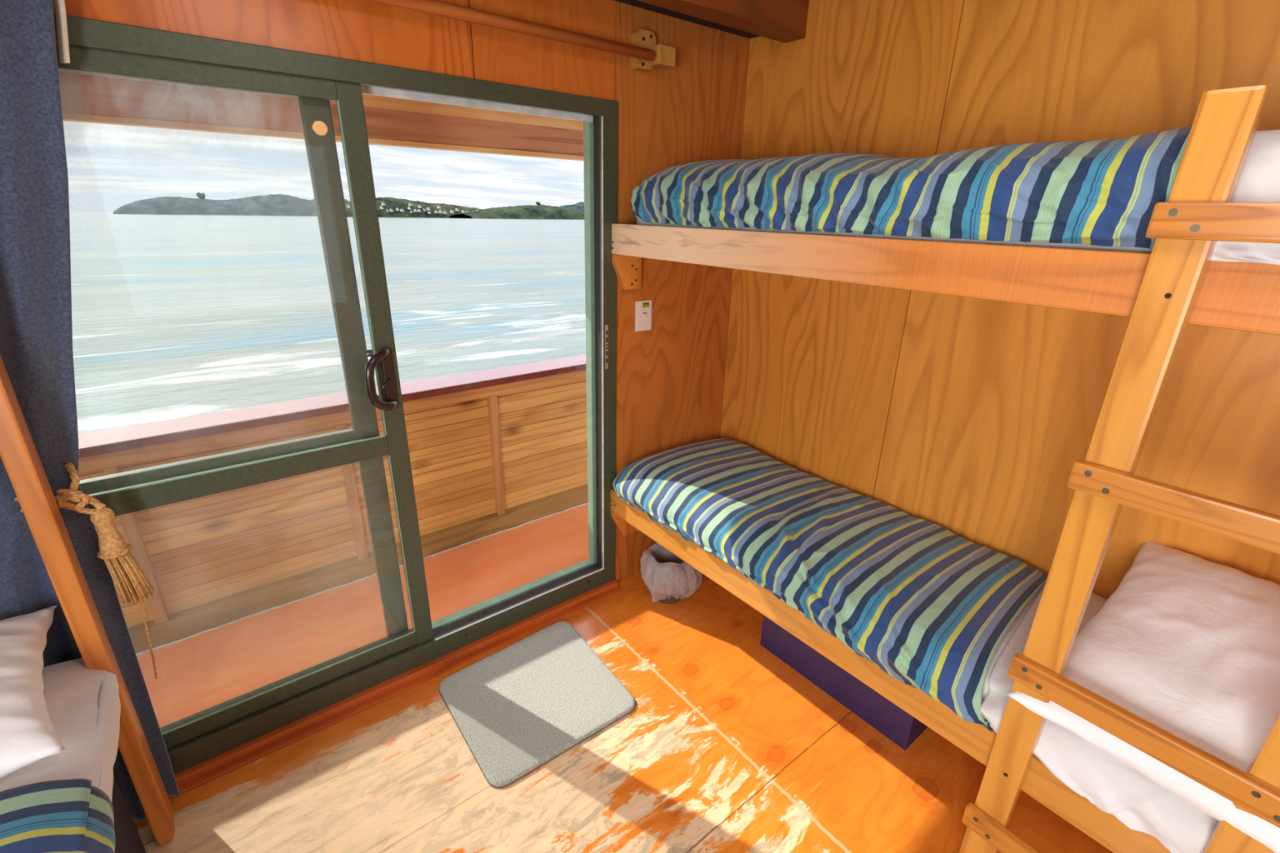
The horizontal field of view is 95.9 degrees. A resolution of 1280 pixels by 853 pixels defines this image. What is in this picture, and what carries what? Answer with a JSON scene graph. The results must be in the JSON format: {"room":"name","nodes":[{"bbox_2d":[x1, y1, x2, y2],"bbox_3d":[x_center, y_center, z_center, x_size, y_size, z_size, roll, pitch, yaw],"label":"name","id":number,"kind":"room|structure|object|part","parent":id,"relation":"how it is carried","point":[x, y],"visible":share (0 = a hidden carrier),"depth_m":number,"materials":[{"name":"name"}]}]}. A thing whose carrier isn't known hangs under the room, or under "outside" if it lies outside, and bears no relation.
{"room":"ship interior","nodes":[
{"label":"ship interior","id":0,"kind":"room"},
{"bbox_2d":[136,502,588,727],"bbox_3d":[-1.102,0.839,2.623,7.400,0.070,0.793,-15,26,-36],"label":"deck","id":1,"kind":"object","parent":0,"point":[203,671],"depth_m":2.49,"materials":[{"name":"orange paint"}]},
{"bbox_2d":[78,354,587,655],"bbox_3d":[-1.328,0.285,2.732,7.400,0.884,0.194,-15,26,-36],"label":"bulwark","id":2,"kind":"object","parent":1,"relation":"on","point":[492,451],"visible":0.46,"depth_m":2.63,"materials":[{"name":"brown wood"}]},
{"bbox_2d":[52,0,749,582],"bbox_3d":[-0.808,-0.264,1.809,3.219,2.480,0.120,-15,26,-36],"label":"wall","id":3,"kind":"structure","parent":0,"point":[670,375],"depth_m":2.08,"materials":[{"name":"brown wood"}]},
{"bbox_2d":[53,13,617,774],"bbox_3d":[-1.031,0.028,1.690,2.322,1.979,0.183,-15,26,-36],"label":"door","id":4,"kind":"structure","parent":3,"relation":"in","point":[96,46],"depth_m":1.77,"materials":[{"name":"green metal"}]},
{"bbox_3d":[-1.394,0.084,1.452,1.380,1.850,0.027,-15,26,-36],"label":"fixed panel","id":5,"kind":"part","parent":4,"relation":"part of","materials":[{"name":"clear glass"}]},
{"bbox_3d":[-1.317,0.083,1.454,1.402,1.826,0.030,-15,26,-36],"label":"sliding panel","id":6,"kind":"part","parent":4,"relation":"part of","materials":[{"name":"clear glass"}]},
{"bbox_3d":[-0.850,-0.158,1.809,0.089,0.173,0.026,-1,21,-5],"label":"outside handle","id":7,"kind":"part","parent":4,"relation":"part of","materials":[{"name":"brown metal"}]},
{"bbox_3d":[-0.786,-0.137,1.753,0.097,0.196,0.066,-15,26,-36],"label":"handle","id":8,"kind":"part","parent":4,"relation":"part of","materials":[{"name":"brown metal"}]},
{"bbox_3d":[-0.779,-0.132,1.775,0.010,0.032,0.043,7,21,14],"label":"latch lever","id":9,"kind":"part","parent":4,"relation":"part of","materials":[{"name":"brown metal"}]},
{"bbox_3d":[-0.778,-0.148,1.792,0.034,0.187,0.012,-15,26,-36],"label":"handle plate","id":10,"kind":"part","parent":4,"relation":"part of","materials":[{"name":"brown metal"}]},
{"bbox_3d":[-0.131,-0.311,2.263,0.014,0.176,0.003,-15,26,-36],"label":"strike plate","id":11,"kind":"part","parent":4,"relation":"part of","materials":[{"name":"metal"}]},
{"bbox_2d":[168,579,622,799],"bbox_3d":[-1.028,0.963,2.013,2.322,0.034,0.060,-15,26,-36],"label":"trim","id":12,"kind":"structure","parent":3,"relation":"attached to","point":[182,778],"depth_m":2.04,"materials":[{"name":"brown wood"}]},
{"bbox_2d":[368,0,675,71],"bbox_3d":[-0.895,-1.044,1.274,2.515,0.114,0.102,-15,26,-36],"label":"curtain rod","id":13,"kind":"object","parent":3,"relation":"attached to","point":[644,54],"visible":1,"depth_m":1.74,"materials":[{"name":"brown wood"}]},
{"bbox_2d":[0,0,179,821],"bbox_3d":[-1.508,0.146,1.181,0.961,2.106,0.082,-15,26,-36],"label":"curtain","id":14,"kind":"object","parent":13,"relation":"hanging from","point":[36,332],"visible":0.48,"depth_m":1.23,"materials":[{"name":"blue fabric"}]},
{"bbox_2d":[13,462,157,679],"bbox_3d":[-1.320,0.383,1.418,0.190,0.637,0.093,-2,21,-9],"label":"tieback","id":15,"kind":"object","parent":14,"relation":"attached to","point":[131,582],"visible":0.9,"depth_m":1.38,"materials":[{"name":"beige fabric"}]},
{"bbox_3d":[-1.341,0.131,1.299,0.083,0.083,0.113,16,25,34],"label":"cord","id":16,"kind":"part","parent":15,"relation":"part of","materials":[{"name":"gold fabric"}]},
{"bbox_3d":[-1.327,0.184,1.316,0.158,0.048,0.037,-6,22,-19],"label":"cord","id":17,"kind":"part","parent":15,"relation":"part of","materials":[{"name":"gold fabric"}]},
{"bbox_3d":[-1.284,0.181,1.323,0.017,0.072,0.073,18,27,38],"label":"cord","id":18,"kind":"part","parent":15,"relation":"part of","materials":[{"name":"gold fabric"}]},
{"bbox_3d":[-1.282,0.545,1.503,0.028,0.276,0.009,-4,21,-12],"label":"loose cord","id":19,"kind":"part","parent":15,"relation":"part of","materials":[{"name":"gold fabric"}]},
{"bbox_2d":[635,299,652,331],"bbox_3d":[0.016,-0.450,2.343,0.081,0.122,0.014,-15,26,-36],"label":"light switch","id":20,"kind":"object","parent":3,"relation":"attached to","point":[643,308],"visible":1,"depth_m":2.34,"materials":[{"name":"plastic"}]},
{"bbox_2d":[613,0,759,38],"bbox_3d":[-0.693,-1.289,1.296,3.018,0.195,0.176,-15,26,-36],"label":"trim","id":21,"kind":"structure","parent":3,"relation":"attached to","point":[637,3],"depth_m":2.05,"materials":[{"name":"brown wood"}]},
{"bbox_2d":[132,571,1112,852],"bbox_3d":[0.293,1.450,0.932,3.219,0.060,3.757,-15,26,-36],"label":"floor","id":22,"kind":"structure","parent":0,"point":[724,746],"depth_m":1.77,"materials":[{"name":"orange wood"}]},
{"bbox_2d":[0,355,174,852],"bbox_3d":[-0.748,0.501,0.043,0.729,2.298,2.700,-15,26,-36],"label":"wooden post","id":23,"kind":"object","parent":22,"relation":"on","point":[19,455],"visible":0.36,"depth_m":1.30,"materials":[{"name":"brown wood"}]},
{"bbox_2d":[0,657,120,802],"bbox_3d":[-0.780,1.043,0.306,0.710,0.202,2.612,-15,26,-36],"label":"sheet","id":24,"kind":"object","parent":23,"relation":"on","point":[83,705],"visible":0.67,"depth_m":1.21,"materials":[{"name":"white fabric"}]},
{"bbox_2d":[0,605,66,777],"bbox_3d":[-1.455,0.584,1.017,0.632,0.187,0.435,-17,27,-39],"label":"pillow","id":25,"kind":"object","parent":24,"relation":"on","point":[28,735],"visible":1,"depth_m":1.12,"materials":[{"name":"white fabric"}]},
{"bbox_2d":[0,778,115,852],"bbox_3d":[-0.644,1.071,0.131,0.720,0.190,2.171,-15,26,-36],"label":"duvet","id":26,"kind":"object","parent":24,"relation":"on","point":[73,815],"visible":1,"depth_m":1.00,"materials":[{"name":"fabric"}]},
{"bbox_2d":[438,621,635,788],"bbox_3d":[-0.374,0.957,2.089,0.579,0.016,0.554,-15,26,-36],"label":"floor mat","id":27,"kind":"object","parent":22,"relation":"on","point":[519,708],"visible":1,"depth_m":2.04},
{"bbox_2d":[658,596,679,604],"bbox_3d":[0.129,0.669,2.596,0.176,0.214,0.176,-15,26,-36],"label":"waste bin","id":28,"kind":"object","parent":22,"relation":"on","point":[672,600],"visible":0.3,"depth_m":2.57,"materials":[{"name":"plastic"}]},
{"bbox_2d":[640,542,702,602],"bbox_3d":[0.135,0.658,2.584,0.265,0.222,0.268,-15,26,-36],"label":"liner","id":29,"kind":"object","parent":28,"relation":"in","point":[665,575],"visible":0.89,"depth_m":2.50,"materials":[{"name":"white plastic"}]},
{"bbox_2d":[760,615,928,750],"bbox_3d":[0.821,0.788,2.167,0.367,0.324,0.631,-15,26,-36],"label":"storage box","id":30,"kind":"object","parent":22,"relation":"on","point":[892,722],"visible":0.08,"depth_m":2.05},
{"bbox_2d":[959,84,1279,852],"bbox_3d":[0.951,0.413,1.039,0.066,1.832,0.427,-15,26,-36],"label":"ladder","id":31,"kind":"object","parent":22,"relation":"on","point":[1199,212],"visible":1,"depth_m":0.99,"materials":[{"name":"brown wood"}]},
{"bbox_3d":[1.072,0.462,0.916,0.042,1.832,0.070,-15,26,-36],"label":"rail","id":32,"kind":"part","parent":31,"relation":"part of","materials":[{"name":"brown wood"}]},
{"bbox_2d":[720,0,1279,599],"bbox_3d":[1.511,-0.070,1.433,0.100,2.480,3.657,-15,26,-36],"label":"wall","id":33,"kind":"structure","parent":0,"point":[971,418],"depth_m":1.80,"materials":[{"name":"brown wood"}]},
{"bbox_2d":[638,0,808,42],"bbox_3d":[-0.609,-1.228,1.206,3.018,0.240,0.095,-15,26,-36],"label":"beam","id":34,"kind":"structure","parent":33,"relation":"attached to","point":[780,20],"depth_m":1.95,"materials":[{"name":"brown wood"}]},
{"bbox_2d":[610,488,1170,852],"bbox_3d":[1.177,0.805,1.516,0.680,0.246,3.386,-15,26,-36],"label":"bunk bed","id":35,"kind":"object","parent":33,"relation":"attached to","point":[975,740],"visible":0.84,"depth_m":1.55,"materials":[{"name":"brown wood"}]},
{"bbox_2d":[982,582,1045,703],"bbox_3d":[1.185,0.665,1.470,0.646,0.139,3.292,-15,26,-36],"label":"mattress","id":36,"kind":"object","parent":35,"relation":"on","point":[1009,633],"visible":0.02,"depth_m":1.52,"materials":[{"name":"white fabric"}]},
{"bbox_2d":[612,438,1048,732],"bbox_3d":[0.594,0.368,2.092,0.724,0.185,1.567,-15,26,-36],"label":"duvet","id":37,"kind":"object","parent":36,"relation":"on","point":[931,606],"visible":1,"depth_m":1.81,"materials":[{"name":"fabric"}]},
{"bbox_2d":[980,585,1218,852],"bbox_3d":[1.404,0.758,1.161,0.702,0.136,1.316,-15,26,-36],"label":"sheet","id":38,"kind":"object","parent":36,"relation":"on","point":[1117,789],"visible":0.3,"depth_m":1.20,"materials":[{"name":"white fabric"}]},
{"bbox_2d":[1004,541,1279,852],"bbox_3d":[1.305,0.557,1.193,0.774,0.240,0.673,-13,25,-33],"label":"pillow","id":39,"kind":"object","parent":38,"relation":"on","point":[1187,644],"visible":0.81,"depth_m":1.20,"materials":[{"name":"white fabric"}]},
{"bbox_2d":[612,223,1279,335],"bbox_3d":[1.200,-0.215,1.131,0.678,0.240,3.386,-15,26,-36],"label":"bunk bed","id":40,"kind":"object","parent":33,"relation":"attached to","point":[1233,295],"visible":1,"depth_m":1.21,"materials":[{"name":"brown wood"}]},
{"bbox_2d":[636,218,1152,253],"bbox_3d":[1.232,-0.350,1.080,0.615,0.167,3.251,-15,26,-36],"label":"mattress","id":41,"kind":"object","parent":40,"relation":"on","point":[638,222],"visible":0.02,"depth_m":1.27,"materials":[{"name":"fabric"}]},
{"bbox_2d":[631,124,1191,248],"bbox_3d":[0.670,-0.684,1.670,0.677,0.227,1.576,-15,26,-36],"label":"duvet","id":42,"kind":"object","parent":41,"relation":"on","point":[1103,193],"visible":0.95,"depth_m":1.23,"materials":[{"name":"fabric"}]},
{"bbox_2d":[1209,129,1279,265],"bbox_3d":[1.494,-0.283,0.688,0.687,0.250,1.117,-15,26,-36],"label":"pillow","id":43,"kind":"object","parent":40,"relation":"on","point":[1259,181],"visible":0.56,"depth_m":0.88,"materials":[{"name":"white fabric"}]},
{"bbox_3d":[-1.120,-1.198,1.936,7.400,0.025,0.993,-15,26,-36],"label":"ceiling","id":44,"kind":"structure","parent":0,"visible":0},
{"bbox_2d":[57,69,583,160],"bbox_3d":[-1.280,-1.177,2.158,7.400,0.178,0.085,-15,26,-36],"label":"beam","id":45,"kind":"structure","parent":44,"relation":"attached to","point":[86,97],"depth_m":2.14,"materials":[{"name":"brown wood"}]},
{"label":"outside","id":46,"kind":"structure","parent":0,"visible":0},
{"bbox_2d":[112,193,348,216],"bbox_3d":[-783.761,-441.677,1146.658,402.146,47.053,160.000,-15,26,-36],"label":"headland","id":47,"kind":"structure","parent":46,"point":[280,204],"depth_m":1087.52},
{"bbox_2d":[195,191,204,199],"bbox_3d":[-837.619,-438.285,1102.131,14.043,16.836,14.973,-15,26,-36],"label":"tree","id":48,"kind":"object","parent":47,"relation":"on","point":[198,194],"visible":0.99,"depth_m":1097.39,"materials":[{"name":"wood"}]},
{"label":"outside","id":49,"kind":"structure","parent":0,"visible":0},
{"bbox_2d":[345,196,479,217],"bbox_3d":[-377.702,-371.950,984.741,277.985,33.455,110.000,-15,26,-36],"label":"hill","id":50,"kind":"structure","parent":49,"point":[393,203],"depth_m":941.40,"materials":[{"name":"green plant"}]},
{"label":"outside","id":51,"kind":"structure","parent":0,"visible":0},
{"bbox_2d":[448,204,584,219],"bbox_3d":[-174.922,-351.164,945.974,250.079,24.846,100.000,-15,26,-36],"label":"hill","id":52,"kind":"structure","parent":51,"point":[526,211],"depth_m":907.11,"materials":[{"name":"green plant"}]},
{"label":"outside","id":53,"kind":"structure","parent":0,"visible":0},
{"bbox_2d":[560,201,584,211],"bbox_3d":[-66.089,-518.899,1383.257,391.157,46.712,120.000,-15,26,-36],"label":"hill","id":54,"kind":"structure","parent":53,"point":[580,206],"depth_m":1295.57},
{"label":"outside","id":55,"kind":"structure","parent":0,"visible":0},
{"bbox_2d":[69,212,586,433],"bbox_3d":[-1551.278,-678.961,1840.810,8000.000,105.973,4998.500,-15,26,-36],"label":"sea","id":56,"kind":"structure","parent":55,"point":[174,316],"depth_m":18.84,"materials":[{"name":"liquid"}]}
]}

